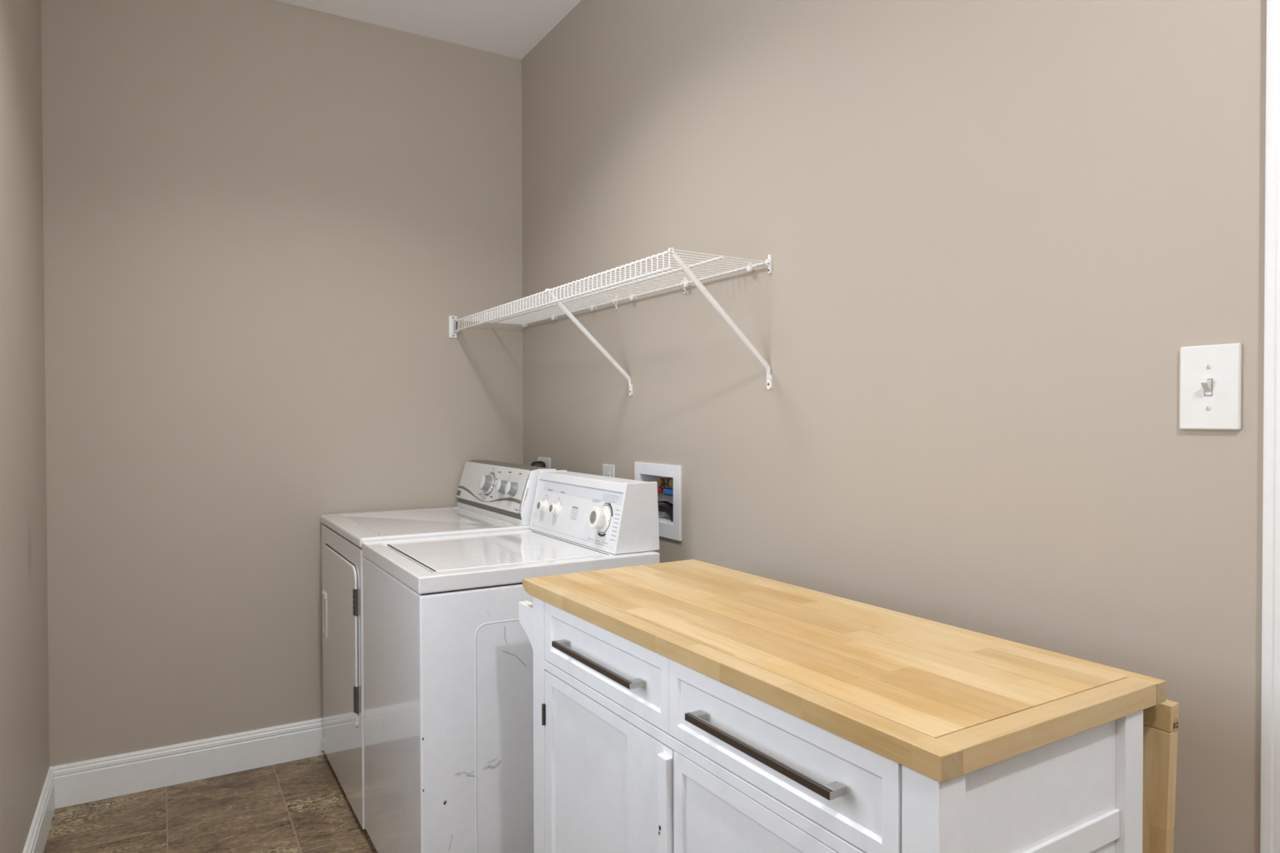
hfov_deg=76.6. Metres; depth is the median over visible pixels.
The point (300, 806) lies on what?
floor
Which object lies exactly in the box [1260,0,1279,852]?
trim
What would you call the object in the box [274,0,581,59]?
ceiling
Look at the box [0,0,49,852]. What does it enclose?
wall
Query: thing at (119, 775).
baseboard
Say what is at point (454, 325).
wire shelf
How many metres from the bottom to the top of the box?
0.220 m
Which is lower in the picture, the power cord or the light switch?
the power cord
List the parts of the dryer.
door handle, door, panel, knob, knob, knob, knob, trim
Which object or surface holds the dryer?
on the floor
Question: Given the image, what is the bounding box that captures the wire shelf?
[448,247,772,395]
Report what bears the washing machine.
on the floor
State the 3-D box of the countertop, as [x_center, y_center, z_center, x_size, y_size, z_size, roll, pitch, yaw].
[0.214,0.344,1.421,0.388,0.028,1.034,-1,1,-32]
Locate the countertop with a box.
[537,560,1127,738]
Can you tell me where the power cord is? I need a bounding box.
[530,461,545,467]
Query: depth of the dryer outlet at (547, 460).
3.19 m
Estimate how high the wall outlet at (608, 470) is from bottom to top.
0.124 m
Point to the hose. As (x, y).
(667, 507)
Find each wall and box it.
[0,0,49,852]
[40,0,523,766]
[521,0,1266,852]
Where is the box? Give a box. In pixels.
[634,462,681,541]
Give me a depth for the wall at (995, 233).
1.57 m
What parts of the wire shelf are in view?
lip rod, rod, rod, rod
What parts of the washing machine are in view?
lid, panel, knob, knob, trim, trim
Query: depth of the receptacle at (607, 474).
2.75 m
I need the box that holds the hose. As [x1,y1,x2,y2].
[657,501,673,521]
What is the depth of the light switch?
1.17 m
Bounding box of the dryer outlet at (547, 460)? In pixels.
[537,457,551,468]
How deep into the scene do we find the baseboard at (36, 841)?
2.35 m
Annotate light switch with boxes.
[1179,342,1241,430]
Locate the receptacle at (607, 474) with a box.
[604,472,610,476]
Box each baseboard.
[22,768,54,852]
[48,717,325,808]
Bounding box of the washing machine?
[361,470,659,852]
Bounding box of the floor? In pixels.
[43,754,377,852]
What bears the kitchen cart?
on the floor
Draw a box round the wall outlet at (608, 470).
[602,463,615,477]
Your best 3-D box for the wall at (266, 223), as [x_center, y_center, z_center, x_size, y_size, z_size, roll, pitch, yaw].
[-1.226,-0.157,3.048,1.904,2.740,0.140,-1,1,-31]
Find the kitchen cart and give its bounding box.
[519,559,1178,852]
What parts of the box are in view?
valve handle, shelf plate, valve handle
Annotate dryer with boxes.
[320,459,555,829]

